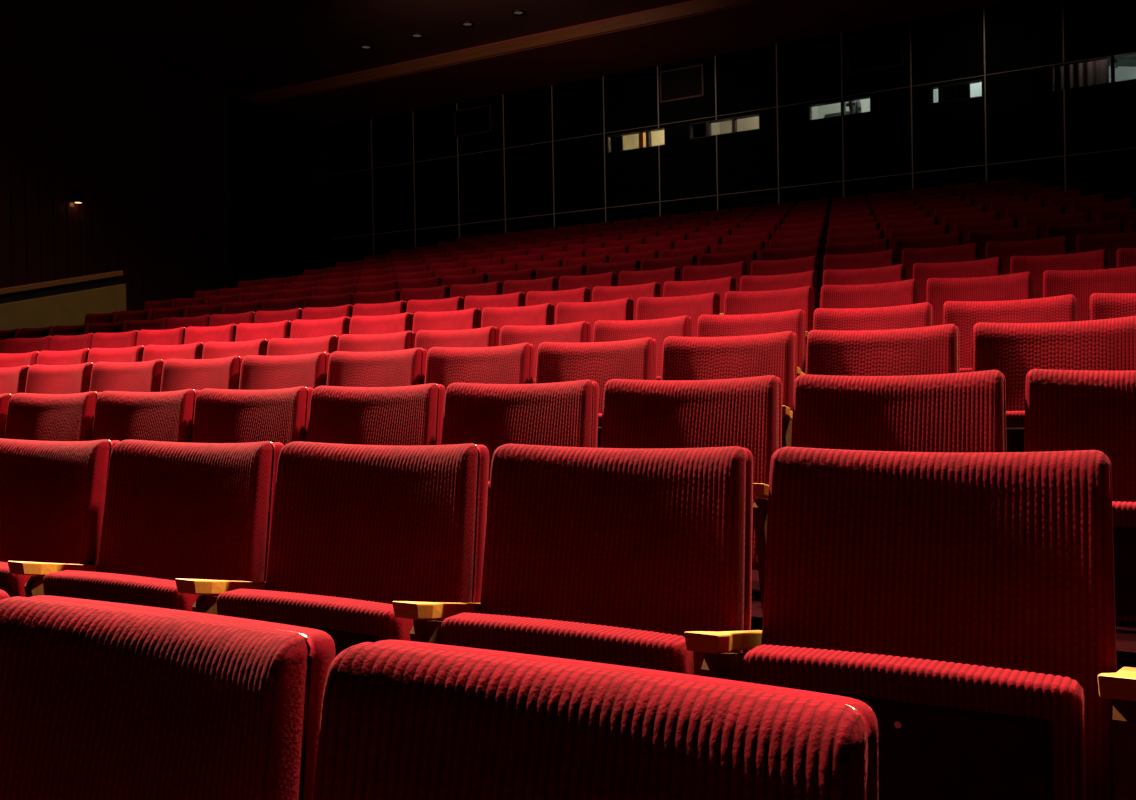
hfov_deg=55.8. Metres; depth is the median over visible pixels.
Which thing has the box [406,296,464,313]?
seat
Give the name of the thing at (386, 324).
seat
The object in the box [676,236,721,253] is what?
seat
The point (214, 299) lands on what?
seat
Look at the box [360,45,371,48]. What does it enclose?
recessed light
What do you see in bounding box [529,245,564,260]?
seat
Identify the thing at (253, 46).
ceiling
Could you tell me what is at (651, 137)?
window
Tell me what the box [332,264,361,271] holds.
seat
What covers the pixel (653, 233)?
seat
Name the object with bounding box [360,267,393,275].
seat
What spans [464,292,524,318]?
seat
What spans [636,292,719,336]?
seat
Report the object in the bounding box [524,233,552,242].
seat
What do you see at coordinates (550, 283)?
seat
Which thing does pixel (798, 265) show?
backrest cushion
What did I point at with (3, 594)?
seat
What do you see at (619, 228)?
seat
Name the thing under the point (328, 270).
seat
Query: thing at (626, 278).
seat
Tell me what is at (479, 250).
seat
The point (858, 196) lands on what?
backrest cushion
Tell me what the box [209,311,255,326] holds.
seat
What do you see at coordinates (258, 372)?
seat
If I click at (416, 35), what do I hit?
recessed light
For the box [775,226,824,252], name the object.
seat
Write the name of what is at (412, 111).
trim
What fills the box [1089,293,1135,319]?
seat
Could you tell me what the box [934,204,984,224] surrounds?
seat
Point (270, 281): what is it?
seat
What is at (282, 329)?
seat
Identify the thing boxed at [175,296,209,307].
seat
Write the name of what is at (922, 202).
seat
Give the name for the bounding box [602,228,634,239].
seat
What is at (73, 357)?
seat
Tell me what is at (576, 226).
seat
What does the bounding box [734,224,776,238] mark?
seat
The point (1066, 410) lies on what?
backrest cushion
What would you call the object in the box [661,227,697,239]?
seat
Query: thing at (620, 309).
seat
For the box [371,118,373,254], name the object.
trim
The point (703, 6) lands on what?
ceiling beam
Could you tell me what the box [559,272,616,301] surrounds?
seat
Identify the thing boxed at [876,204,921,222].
seat
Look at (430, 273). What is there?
seat
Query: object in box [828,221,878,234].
backrest cushion
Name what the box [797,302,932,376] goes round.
seat
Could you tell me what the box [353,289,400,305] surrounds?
seat
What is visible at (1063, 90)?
trim
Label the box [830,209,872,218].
backrest cushion
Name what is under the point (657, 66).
trim
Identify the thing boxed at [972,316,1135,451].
seat
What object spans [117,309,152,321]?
seat
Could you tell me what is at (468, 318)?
seat
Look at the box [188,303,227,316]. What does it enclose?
seat
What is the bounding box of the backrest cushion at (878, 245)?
[825,238,888,254]
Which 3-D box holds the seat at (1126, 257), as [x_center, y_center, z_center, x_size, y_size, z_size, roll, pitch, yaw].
[3.111,-0.373,5.556,0.582,0.878,0.352,-1,1,30]
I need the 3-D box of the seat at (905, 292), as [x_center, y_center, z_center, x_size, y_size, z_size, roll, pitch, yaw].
[1.479,-0.160,5.410,0.543,0.878,0.356,-1,1,30]
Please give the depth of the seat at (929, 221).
9.96 m
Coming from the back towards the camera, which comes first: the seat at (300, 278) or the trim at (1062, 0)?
the trim at (1062, 0)
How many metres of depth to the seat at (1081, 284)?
4.95 m
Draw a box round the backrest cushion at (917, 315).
[813,302,930,330]
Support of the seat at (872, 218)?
on the floor
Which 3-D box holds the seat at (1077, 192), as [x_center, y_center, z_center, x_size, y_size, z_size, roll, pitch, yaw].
[5.005,-1.717,11.008,0.582,0.878,0.352,-1,1,30]
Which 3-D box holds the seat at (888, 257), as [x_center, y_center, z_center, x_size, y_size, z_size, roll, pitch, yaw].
[1.940,-0.572,7.286,0.543,0.878,0.356,-1,1,30]
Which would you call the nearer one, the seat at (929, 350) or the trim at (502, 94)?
the seat at (929, 350)
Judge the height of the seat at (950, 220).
0.878 m
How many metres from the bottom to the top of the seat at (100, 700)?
0.878 m
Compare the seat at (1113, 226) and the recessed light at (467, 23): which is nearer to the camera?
the seat at (1113, 226)
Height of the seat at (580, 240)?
0.878 m
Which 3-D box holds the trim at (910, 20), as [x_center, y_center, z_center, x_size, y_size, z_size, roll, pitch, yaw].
[5.284,-4.007,16.486,0.018,3.650,0.008,-1,1,30]
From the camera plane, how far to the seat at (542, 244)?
14.24 m
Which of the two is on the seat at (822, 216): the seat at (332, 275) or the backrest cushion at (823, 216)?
the backrest cushion at (823, 216)
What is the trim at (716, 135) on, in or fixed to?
attached to the wall at (1025, 117)
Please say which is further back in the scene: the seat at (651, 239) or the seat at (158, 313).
the seat at (651, 239)
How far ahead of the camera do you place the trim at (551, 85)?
19.67 m
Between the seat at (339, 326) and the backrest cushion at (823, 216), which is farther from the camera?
the backrest cushion at (823, 216)
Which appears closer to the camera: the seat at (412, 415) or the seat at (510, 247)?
the seat at (412, 415)
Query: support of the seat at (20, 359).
on the floor
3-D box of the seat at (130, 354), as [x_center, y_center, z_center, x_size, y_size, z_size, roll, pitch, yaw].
[-2.924,0.100,6.786,0.543,0.878,0.356,-1,1,30]
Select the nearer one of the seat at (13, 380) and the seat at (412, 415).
the seat at (412, 415)
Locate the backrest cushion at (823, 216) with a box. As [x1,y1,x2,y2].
[785,214,825,223]
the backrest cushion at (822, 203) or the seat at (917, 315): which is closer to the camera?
the seat at (917, 315)
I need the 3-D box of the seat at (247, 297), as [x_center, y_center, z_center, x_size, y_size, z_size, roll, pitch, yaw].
[-3.327,-0.723,11.420,0.543,0.878,0.356,-1,1,30]
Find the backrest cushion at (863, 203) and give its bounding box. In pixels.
[831,201,867,207]
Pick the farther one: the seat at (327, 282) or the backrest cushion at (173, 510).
the seat at (327, 282)
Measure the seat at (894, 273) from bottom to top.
0.878 m
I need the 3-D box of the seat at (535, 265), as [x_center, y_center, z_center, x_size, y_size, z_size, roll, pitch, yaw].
[-0.330,-0.975,10.791,0.543,0.878,0.357,-1,1,30]
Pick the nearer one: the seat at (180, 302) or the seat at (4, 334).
the seat at (4, 334)
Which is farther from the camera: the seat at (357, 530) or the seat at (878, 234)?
the seat at (878, 234)
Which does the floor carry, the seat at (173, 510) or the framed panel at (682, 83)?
the seat at (173, 510)
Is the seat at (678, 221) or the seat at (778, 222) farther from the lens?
the seat at (678, 221)
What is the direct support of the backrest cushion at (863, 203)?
on the seat at (863, 203)
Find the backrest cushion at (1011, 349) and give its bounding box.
[972,316,1135,410]
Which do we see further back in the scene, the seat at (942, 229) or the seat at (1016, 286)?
the seat at (942, 229)
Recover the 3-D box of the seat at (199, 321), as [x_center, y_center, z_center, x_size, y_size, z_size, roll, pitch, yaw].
[-3.340,-0.290,9.262,0.543,0.878,0.356,-1,1,30]
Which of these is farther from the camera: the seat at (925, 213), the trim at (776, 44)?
the trim at (776, 44)
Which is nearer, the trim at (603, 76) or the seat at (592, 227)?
the seat at (592, 227)
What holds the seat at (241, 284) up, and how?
on the floor
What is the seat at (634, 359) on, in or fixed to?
on the floor
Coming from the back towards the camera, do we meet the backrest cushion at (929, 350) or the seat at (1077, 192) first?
the seat at (1077, 192)
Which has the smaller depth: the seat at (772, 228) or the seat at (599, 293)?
the seat at (599, 293)
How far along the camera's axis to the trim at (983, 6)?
15.95 m
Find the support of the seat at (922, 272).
on the floor
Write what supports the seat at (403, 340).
on the floor
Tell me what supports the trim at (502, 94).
attached to the wall at (1025, 117)
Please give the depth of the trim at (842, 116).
17.02 m
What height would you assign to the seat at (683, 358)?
0.878 m
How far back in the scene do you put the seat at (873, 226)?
10.22 m
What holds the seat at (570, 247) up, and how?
on the floor
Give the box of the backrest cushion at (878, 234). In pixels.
[827,230,882,242]
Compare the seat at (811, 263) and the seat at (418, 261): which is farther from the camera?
the seat at (418, 261)
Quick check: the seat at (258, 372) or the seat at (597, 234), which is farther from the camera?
the seat at (597, 234)
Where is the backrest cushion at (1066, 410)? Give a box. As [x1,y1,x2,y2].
[1024,369,1135,501]
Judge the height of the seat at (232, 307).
0.878 m
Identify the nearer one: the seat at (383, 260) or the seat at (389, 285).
the seat at (389, 285)
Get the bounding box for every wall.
[0,15,253,310]
[329,0,1135,267]
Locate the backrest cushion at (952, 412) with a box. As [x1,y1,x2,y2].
[791,370,1003,452]
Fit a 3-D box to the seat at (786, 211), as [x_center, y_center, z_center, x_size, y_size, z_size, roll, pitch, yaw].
[2.712,-2.132,14.512,0.543,0.878,0.357,-1,1,30]
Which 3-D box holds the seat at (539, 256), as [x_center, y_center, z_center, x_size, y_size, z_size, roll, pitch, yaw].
[-0.549,-1.198,12.011,0.543,0.878,0.357,-1,1,30]
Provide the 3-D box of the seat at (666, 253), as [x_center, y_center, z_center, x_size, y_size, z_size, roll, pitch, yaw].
[1.048,-0.993,9.998,0.543,0.878,0.357,-1,1,30]
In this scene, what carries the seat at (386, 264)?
on the floor
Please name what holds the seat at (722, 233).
on the floor
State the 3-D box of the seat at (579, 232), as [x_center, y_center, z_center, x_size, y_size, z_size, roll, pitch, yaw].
[-0.045,-2.096,16.097,0.543,0.878,0.357,-1,1,30]
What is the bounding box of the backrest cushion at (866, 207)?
[830,205,869,213]
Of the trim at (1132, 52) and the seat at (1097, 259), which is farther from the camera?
the trim at (1132, 52)
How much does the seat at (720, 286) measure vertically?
0.878 m
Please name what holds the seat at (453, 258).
on the floor
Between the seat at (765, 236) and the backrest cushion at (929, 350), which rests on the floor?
the seat at (765, 236)
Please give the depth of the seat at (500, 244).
15.73 m
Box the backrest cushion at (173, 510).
[97,440,272,595]
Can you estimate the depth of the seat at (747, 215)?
14.83 m
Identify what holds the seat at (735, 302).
on the floor
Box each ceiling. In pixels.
[0,0,691,93]
[254,0,1016,125]
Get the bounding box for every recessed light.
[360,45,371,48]
[411,33,422,37]
[461,21,473,25]
[512,10,524,14]
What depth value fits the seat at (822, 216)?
12.38 m
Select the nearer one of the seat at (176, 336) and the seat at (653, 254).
the seat at (176, 336)
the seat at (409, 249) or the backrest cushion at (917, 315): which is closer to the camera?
the backrest cushion at (917, 315)
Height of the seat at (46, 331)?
0.878 m
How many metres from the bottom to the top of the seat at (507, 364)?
0.878 m
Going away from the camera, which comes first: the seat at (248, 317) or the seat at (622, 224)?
the seat at (248, 317)
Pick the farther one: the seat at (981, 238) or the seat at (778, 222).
the seat at (778, 222)
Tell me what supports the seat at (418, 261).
on the floor
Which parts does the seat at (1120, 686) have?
armrest, frame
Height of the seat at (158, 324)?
0.878 m
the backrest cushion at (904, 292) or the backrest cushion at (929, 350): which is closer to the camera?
the backrest cushion at (929, 350)
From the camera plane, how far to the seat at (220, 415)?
3.59 m
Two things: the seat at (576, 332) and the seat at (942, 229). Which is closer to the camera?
the seat at (576, 332)
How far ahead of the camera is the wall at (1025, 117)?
17.60 m
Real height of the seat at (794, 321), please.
0.878 m
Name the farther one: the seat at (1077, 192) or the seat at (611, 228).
the seat at (611, 228)
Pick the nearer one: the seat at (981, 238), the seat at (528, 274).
the seat at (981, 238)
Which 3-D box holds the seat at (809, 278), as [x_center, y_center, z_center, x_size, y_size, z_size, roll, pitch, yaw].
[1.255,-0.349,6.621,0.543,0.878,0.356,-1,1,30]
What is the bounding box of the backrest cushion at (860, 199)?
[831,197,865,204]
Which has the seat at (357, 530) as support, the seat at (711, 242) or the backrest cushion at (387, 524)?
the backrest cushion at (387, 524)
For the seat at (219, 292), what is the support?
on the floor
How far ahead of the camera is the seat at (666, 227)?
14.40 m
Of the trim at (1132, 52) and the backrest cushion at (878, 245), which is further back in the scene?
the trim at (1132, 52)
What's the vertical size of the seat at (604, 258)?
0.878 m
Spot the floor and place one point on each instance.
(1125, 630)
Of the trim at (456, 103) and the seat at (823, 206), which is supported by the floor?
the seat at (823, 206)
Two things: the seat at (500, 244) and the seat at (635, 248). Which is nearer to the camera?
the seat at (635, 248)
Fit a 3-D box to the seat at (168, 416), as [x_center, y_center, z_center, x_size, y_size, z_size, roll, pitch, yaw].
[-1.570,0.404,3.816,0.543,0.878,0.356,-1,1,30]
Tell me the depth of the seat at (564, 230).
17.37 m
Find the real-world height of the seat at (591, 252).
0.878 m
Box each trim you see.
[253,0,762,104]
[334,52,1134,174]
[334,147,1135,238]
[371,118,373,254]
[412,111,415,247]
[456,103,459,236]
[502,94,505,232]
[551,85,554,226]
[603,76,605,221]
[657,66,658,127]
[658,146,660,215]
[715,55,716,119]
[716,135,717,210]
[776,44,778,203]
[840,32,842,99]
[842,116,843,196]
[910,20,912,189]
[983,6,986,180]
[1062,0,1063,62]
[1063,90,1065,190]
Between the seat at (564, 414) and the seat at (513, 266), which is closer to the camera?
the seat at (564, 414)
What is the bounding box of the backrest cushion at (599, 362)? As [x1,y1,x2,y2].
[535,337,652,412]
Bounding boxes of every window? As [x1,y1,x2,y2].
[607,127,664,152]
[689,114,759,138]
[809,95,870,120]
[931,79,982,103]
[1051,52,1135,90]
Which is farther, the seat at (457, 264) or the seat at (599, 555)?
the seat at (457, 264)
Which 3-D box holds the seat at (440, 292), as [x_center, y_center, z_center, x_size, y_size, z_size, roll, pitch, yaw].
[-1.276,-0.530,9.134,0.543,0.878,0.356,-1,1,30]
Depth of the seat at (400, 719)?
0.88 m
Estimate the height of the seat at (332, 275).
0.878 m
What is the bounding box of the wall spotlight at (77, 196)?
[70,188,84,275]
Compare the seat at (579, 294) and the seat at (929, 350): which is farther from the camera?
the seat at (579, 294)
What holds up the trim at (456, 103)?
attached to the wall at (1025, 117)
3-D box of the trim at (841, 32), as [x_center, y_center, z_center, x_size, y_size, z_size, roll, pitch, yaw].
[4.335,-5.290,17.005,0.018,1.060,0.008,-1,1,30]
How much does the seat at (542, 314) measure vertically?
0.878 m
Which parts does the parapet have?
cap rail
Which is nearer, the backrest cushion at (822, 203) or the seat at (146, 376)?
the seat at (146, 376)
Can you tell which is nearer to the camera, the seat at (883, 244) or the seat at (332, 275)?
the seat at (883, 244)
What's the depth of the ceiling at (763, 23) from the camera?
17.82 m
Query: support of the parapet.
on the floor
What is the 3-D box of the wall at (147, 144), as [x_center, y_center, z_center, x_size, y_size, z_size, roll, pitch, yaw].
[-10.749,-2.245,12.474,0.180,7.359,23.000,-1,1,30]
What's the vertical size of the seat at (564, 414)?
0.878 m
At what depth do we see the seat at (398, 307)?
8.25 m
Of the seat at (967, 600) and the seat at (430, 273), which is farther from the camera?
the seat at (430, 273)
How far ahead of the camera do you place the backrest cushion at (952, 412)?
2.53 m
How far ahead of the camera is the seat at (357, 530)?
2.06 m
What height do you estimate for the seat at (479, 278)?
0.878 m
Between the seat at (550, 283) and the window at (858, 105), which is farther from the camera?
the window at (858, 105)
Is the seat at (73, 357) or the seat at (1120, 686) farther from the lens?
the seat at (73, 357)
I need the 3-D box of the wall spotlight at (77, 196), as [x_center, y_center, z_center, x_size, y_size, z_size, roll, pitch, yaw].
[-7.815,-2.222,17.225,0.175,2.341,0.238,-1,1,30]
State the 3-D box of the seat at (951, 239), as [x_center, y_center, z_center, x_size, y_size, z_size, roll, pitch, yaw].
[2.646,-0.800,7.987,0.543,0.878,0.356,-1,1,30]
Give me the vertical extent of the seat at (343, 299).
0.878 m
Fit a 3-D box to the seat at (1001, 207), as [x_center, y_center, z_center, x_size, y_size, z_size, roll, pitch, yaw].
[4.287,-1.484,10.325,0.543,0.878,0.357,-1,1,30]
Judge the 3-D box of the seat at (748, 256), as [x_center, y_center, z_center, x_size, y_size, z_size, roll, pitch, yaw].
[1.267,-0.782,8.779,0.543,0.878,0.356,-1,1,30]
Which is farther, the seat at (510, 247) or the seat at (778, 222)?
the seat at (510, 247)
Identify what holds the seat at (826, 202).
on the floor
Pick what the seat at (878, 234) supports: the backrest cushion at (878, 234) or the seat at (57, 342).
the backrest cushion at (878, 234)
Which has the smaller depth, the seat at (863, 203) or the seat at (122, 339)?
the seat at (122, 339)
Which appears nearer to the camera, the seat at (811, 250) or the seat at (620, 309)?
the seat at (620, 309)
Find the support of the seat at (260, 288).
on the floor
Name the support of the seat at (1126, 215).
on the floor
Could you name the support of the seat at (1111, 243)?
on the floor
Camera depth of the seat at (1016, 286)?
5.20 m
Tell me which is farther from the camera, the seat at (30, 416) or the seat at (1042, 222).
the seat at (1042, 222)
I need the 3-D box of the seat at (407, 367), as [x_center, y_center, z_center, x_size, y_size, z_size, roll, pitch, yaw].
[-0.867,0.225,4.512,0.543,0.878,0.356,-1,1,30]
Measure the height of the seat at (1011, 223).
0.878 m
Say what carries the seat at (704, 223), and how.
on the floor
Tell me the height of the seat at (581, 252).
0.878 m
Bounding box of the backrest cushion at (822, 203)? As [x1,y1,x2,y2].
[795,201,827,207]
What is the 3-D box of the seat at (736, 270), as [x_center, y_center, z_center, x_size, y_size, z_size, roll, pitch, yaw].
[1.021,-0.560,7.814,0.543,0.878,0.356,-1,1,30]
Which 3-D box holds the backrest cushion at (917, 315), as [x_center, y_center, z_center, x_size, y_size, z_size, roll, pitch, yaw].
[1.252,-0.154,4.443,0.498,0.478,0.161,-1,1,30]
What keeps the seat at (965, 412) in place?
on the floor
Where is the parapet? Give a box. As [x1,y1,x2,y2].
[0,270,126,329]
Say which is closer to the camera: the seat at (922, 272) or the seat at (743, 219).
the seat at (922, 272)
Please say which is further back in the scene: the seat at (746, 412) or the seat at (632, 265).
the seat at (632, 265)
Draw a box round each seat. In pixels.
[0,328,19,339]
[0,338,11,353]
[0,351,38,367]
[0,365,29,393]
[0,393,13,438]
[0,438,119,596]
[0,589,9,599]
[0,595,335,799]
[4,391,100,440]
[8,440,283,611]
[9,336,51,353]
[19,326,54,337]
[25,362,94,393]
[37,348,89,364]
[49,333,93,350]
[53,323,89,335]
[84,311,118,323]
[88,345,145,362]
[89,320,127,333]
[90,359,165,391]
[91,330,138,348]
[91,389,199,442]
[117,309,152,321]
[126,318,168,331]
[136,327,185,345]
[142,342,204,361]
[144,299,176,309]
[152,306,189,319]
[160,356,243,391]
[166,315,210,329]
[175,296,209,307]
[175,441,488,656]
[184,324,236,343]
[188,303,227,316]
[191,386,313,445]
[194,288,224,297]
[202,339,268,358]
[208,293,243,304]
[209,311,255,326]
[224,286,256,294]
[226,299,267,313]
[235,320,291,341]
[237,278,266,287]
[239,352,330,389]
[243,290,279,301]
[254,308,302,322]
[256,283,288,292]
[266,276,296,284]
[266,296,309,310]
[267,335,338,355]
[279,287,316,298]
[289,280,323,289]
[290,316,350,337]
[296,273,327,281]
[302,304,352,319]
[303,267,331,274]
[307,383,445,445]
[308,293,353,306]
[313,640,877,799]
[317,283,356,295]
[323,276,358,285]
[326,348,426,386]
[328,270,360,278]
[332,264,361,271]
[335,260,362,266]
[337,331,415,351]
[349,312,413,334]
[352,300,406,316]
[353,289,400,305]
[356,280,398,291]
[359,273,395,282]
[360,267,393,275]
[362,261,392,268]
[363,257,390,263]
[389,248,413,254]
[390,251,416,259]
[391,254,420,262]
[392,444,752,675]
[393,258,424,269]
[394,263,428,276]
[396,270,434,280]
[398,276,441,289]
[400,285,449,301]
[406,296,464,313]
[412,308,481,332]
[414,326,498,352]
[421,251,450,263]
[424,343,534,389]
[425,255,457,269]
[430,260,465,273]
[435,266,474,277]
[441,379,598,508]
[442,272,487,287]
[446,245,473,254]
[450,281,502,299]
[451,248,481,257]
[458,252,491,266]
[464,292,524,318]
[466,256,503,273]
[475,242,503,252]
[476,262,517,273]
[481,303,554,340]
[483,245,514,257]
[488,268,535,293]
[493,248,527,263]
[499,321,590,383]
[502,276,557,305]
[505,239,534,249]
[505,253,542,270]
[516,241,548,254]
[519,258,561,275]
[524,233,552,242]
[526,287,590,324]
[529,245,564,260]
[531,227,555,234]
[535,337,656,447]
[536,235,566,246]
[536,264,586,290]
[542,229,568,236]
[545,249,584,266]
[550,238,583,251]
[554,230,582,239]
[555,298,633,341]
[557,224,582,231]
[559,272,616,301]
[564,254,608,274]
[567,241,603,256]
[569,232,599,243]
[570,226,597,233]
[584,221,609,228]
[585,227,614,236]
[586,234,620,247]
[587,245,627,262]
[588,259,639,285]
[592,282,659,319]
[593,315,691,379]
[599,222,627,230]
[600,375,781,569]
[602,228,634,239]
[606,237,644,252]
[612,250,658,270]
[616,224,646,232]
[618,267,679,296]
[622,231,658,243]
[631,241,673,257]
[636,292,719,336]
[637,225,670,235]
[642,254,696,280]
[647,233,686,248]
[649,220,680,229]
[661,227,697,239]
[661,245,710,265]
[661,331,796,411]
[663,276,735,312]
[672,221,707,231]
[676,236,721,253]
[682,261,746,290]
[683,216,715,225]
[684,447,1116,799]
[689,229,730,243]
[697,309,805,372]
[699,249,756,275]
[700,223,738,234]
[710,217,745,227]
[714,240,764,259]
[718,213,751,221]
[720,271,816,314]
[724,286,813,331]
[725,231,771,247]
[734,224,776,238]
[742,218,781,230]
[748,213,785,223]
[750,256,818,293]
[753,370,1006,612]
[754,209,788,217]
[761,244,820,276]
[769,235,822,263]
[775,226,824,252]
[780,220,825,243]
[782,324,959,446]
[785,214,826,235]
[789,209,827,220]
[792,205,827,223]
[795,201,828,218]
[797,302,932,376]
[805,279,917,367]
[817,249,895,307]
[819,238,889,292]
[821,230,883,277]
[822,264,905,285]
[823,221,879,262]
[824,215,875,253]
[826,209,872,242]
[827,201,868,229]
[827,205,870,235]
[828,197,866,224]
[829,194,864,218]
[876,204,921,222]
[880,210,929,230]
[884,216,937,238]
[889,224,948,249]
[894,232,961,264]
[902,243,978,279]
[912,257,1001,302]
[919,195,962,210]
[926,199,972,216]
[926,272,1032,325]
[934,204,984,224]
[943,210,999,232]
[943,294,1076,372]
[954,218,1017,244]
[968,225,1039,259]
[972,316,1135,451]
[977,194,1026,211]
[986,236,1068,274]
[990,199,1043,219]
[1005,204,1064,227]
[1010,249,1106,298]
[1016,185,1062,200]
[1023,211,1090,238]
[1024,369,1135,621]
[1031,189,1082,206]
[1043,266,1135,320]
[1047,218,1123,253]
[1049,193,1105,214]
[1071,198,1133,221]
[1076,232,1135,268]
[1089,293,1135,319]
[1097,208,1135,232]
[1097,667,1135,799]
[1116,248,1135,267]
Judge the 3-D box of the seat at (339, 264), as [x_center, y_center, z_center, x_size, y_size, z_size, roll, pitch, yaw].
[-3.284,-1.610,15.771,0.543,0.878,0.357,-1,1,30]
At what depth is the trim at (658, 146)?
18.61 m
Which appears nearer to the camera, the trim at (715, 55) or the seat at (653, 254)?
the seat at (653, 254)
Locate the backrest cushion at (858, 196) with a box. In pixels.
[832,194,863,200]
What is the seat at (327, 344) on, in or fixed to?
on the floor
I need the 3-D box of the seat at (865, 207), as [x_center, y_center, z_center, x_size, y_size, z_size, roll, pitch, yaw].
[3.390,-1.920,13.028,0.543,0.878,0.357,-1,1,30]
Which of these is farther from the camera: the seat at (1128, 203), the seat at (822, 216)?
the seat at (822, 216)
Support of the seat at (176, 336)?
on the floor
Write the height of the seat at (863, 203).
0.878 m
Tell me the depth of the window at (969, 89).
16.19 m
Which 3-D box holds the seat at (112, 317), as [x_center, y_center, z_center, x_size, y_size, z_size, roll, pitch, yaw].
[-4.952,-0.483,11.247,0.543,0.878,0.356,-1,1,30]
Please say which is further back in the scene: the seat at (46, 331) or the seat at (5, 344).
the seat at (46, 331)
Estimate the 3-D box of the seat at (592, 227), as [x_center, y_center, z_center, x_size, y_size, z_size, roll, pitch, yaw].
[0.196,-2.320,17.053,0.543,0.878,0.357,-1,1,30]
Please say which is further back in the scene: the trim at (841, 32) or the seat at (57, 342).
the trim at (841, 32)
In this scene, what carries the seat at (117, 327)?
on the floor
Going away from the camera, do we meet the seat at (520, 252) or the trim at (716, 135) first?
the seat at (520, 252)
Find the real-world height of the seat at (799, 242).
0.878 m
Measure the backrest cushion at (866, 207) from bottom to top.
0.478 m
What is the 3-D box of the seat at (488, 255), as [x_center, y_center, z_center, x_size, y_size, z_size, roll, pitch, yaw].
[-1.227,-1.412,13.494,0.543,0.878,0.357,-1,1,30]
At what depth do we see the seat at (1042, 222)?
8.48 m
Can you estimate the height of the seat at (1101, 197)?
0.878 m
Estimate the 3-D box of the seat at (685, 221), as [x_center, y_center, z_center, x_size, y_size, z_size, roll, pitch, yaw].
[1.792,-2.120,15.041,0.543,0.878,0.357,-1,1,30]
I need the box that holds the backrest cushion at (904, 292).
[820,279,916,308]
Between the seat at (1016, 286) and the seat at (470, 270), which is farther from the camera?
the seat at (470, 270)
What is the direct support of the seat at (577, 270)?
on the floor
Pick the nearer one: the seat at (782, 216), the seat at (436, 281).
the seat at (436, 281)
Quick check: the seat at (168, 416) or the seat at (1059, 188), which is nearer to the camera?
the seat at (168, 416)
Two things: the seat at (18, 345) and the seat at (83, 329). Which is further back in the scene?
the seat at (83, 329)
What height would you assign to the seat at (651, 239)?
0.878 m
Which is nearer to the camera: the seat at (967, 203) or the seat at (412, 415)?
the seat at (412, 415)
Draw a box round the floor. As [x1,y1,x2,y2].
[750,570,1135,670]
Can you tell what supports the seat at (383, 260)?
on the floor
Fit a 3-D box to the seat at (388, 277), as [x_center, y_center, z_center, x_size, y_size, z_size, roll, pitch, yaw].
[-2.168,-0.951,11.847,0.543,0.878,0.357,-1,1,30]
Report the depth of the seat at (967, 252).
7.08 m
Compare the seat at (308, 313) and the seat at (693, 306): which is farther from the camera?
the seat at (308, 313)
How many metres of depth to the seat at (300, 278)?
13.65 m
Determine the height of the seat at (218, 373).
0.878 m
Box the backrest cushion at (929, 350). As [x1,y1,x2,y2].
[805,324,957,375]
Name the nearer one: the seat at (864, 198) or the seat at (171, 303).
the seat at (171, 303)
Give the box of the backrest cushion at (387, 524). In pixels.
[265,441,477,624]
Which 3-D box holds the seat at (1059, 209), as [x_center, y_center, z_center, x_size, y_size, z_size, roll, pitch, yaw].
[4.046,-1.258,9.369,0.543,0.878,0.357,-1,1,30]
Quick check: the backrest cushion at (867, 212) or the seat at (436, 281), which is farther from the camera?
the backrest cushion at (867, 212)
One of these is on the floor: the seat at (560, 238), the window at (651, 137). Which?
the seat at (560, 238)
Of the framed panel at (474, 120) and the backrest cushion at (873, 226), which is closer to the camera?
the backrest cushion at (873, 226)
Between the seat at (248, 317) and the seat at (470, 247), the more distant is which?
the seat at (470, 247)
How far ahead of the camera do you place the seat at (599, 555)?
1.80 m
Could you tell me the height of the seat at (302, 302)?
0.878 m
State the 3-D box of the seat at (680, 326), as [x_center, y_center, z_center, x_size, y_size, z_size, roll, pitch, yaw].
[0.292,0.059,4.937,0.543,0.878,0.356,-1,1,30]
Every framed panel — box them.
[454,104,491,137]
[659,64,703,102]
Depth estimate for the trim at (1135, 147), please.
17.62 m
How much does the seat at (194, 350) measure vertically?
0.878 m
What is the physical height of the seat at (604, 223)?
0.878 m
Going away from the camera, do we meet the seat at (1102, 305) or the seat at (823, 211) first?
the seat at (1102, 305)
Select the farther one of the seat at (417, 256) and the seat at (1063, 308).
the seat at (417, 256)
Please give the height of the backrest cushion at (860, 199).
0.478 m
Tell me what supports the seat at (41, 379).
on the floor
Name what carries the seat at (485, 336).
on the floor
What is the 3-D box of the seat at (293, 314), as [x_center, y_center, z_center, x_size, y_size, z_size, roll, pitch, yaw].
[-2.421,-0.302,8.734,0.543,0.878,0.356,-1,1,30]
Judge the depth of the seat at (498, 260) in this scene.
12.33 m
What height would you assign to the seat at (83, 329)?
0.878 m
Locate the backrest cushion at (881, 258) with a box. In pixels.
[823,249,894,271]
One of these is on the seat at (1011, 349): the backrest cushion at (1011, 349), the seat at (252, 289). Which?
the backrest cushion at (1011, 349)
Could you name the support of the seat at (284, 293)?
on the floor
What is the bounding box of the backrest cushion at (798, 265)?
[750,256,816,275]
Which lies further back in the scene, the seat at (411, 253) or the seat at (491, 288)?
the seat at (411, 253)
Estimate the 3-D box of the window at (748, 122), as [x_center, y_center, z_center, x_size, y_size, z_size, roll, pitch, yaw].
[2.647,-4.589,18.063,1.250,0.260,0.120,-1,1,30]
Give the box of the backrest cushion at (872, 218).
[829,215,875,225]
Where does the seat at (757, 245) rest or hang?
on the floor
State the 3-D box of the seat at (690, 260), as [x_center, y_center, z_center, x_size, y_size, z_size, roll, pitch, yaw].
[0.808,-0.776,9.043,0.543,0.878,0.356,-1,1,30]
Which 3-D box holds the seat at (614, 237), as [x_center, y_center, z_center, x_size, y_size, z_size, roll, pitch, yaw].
[0.392,-1.657,13.658,0.543,0.878,0.357,-1,1,30]
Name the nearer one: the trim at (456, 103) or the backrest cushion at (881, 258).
the backrest cushion at (881, 258)
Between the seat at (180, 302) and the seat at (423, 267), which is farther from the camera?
the seat at (423, 267)

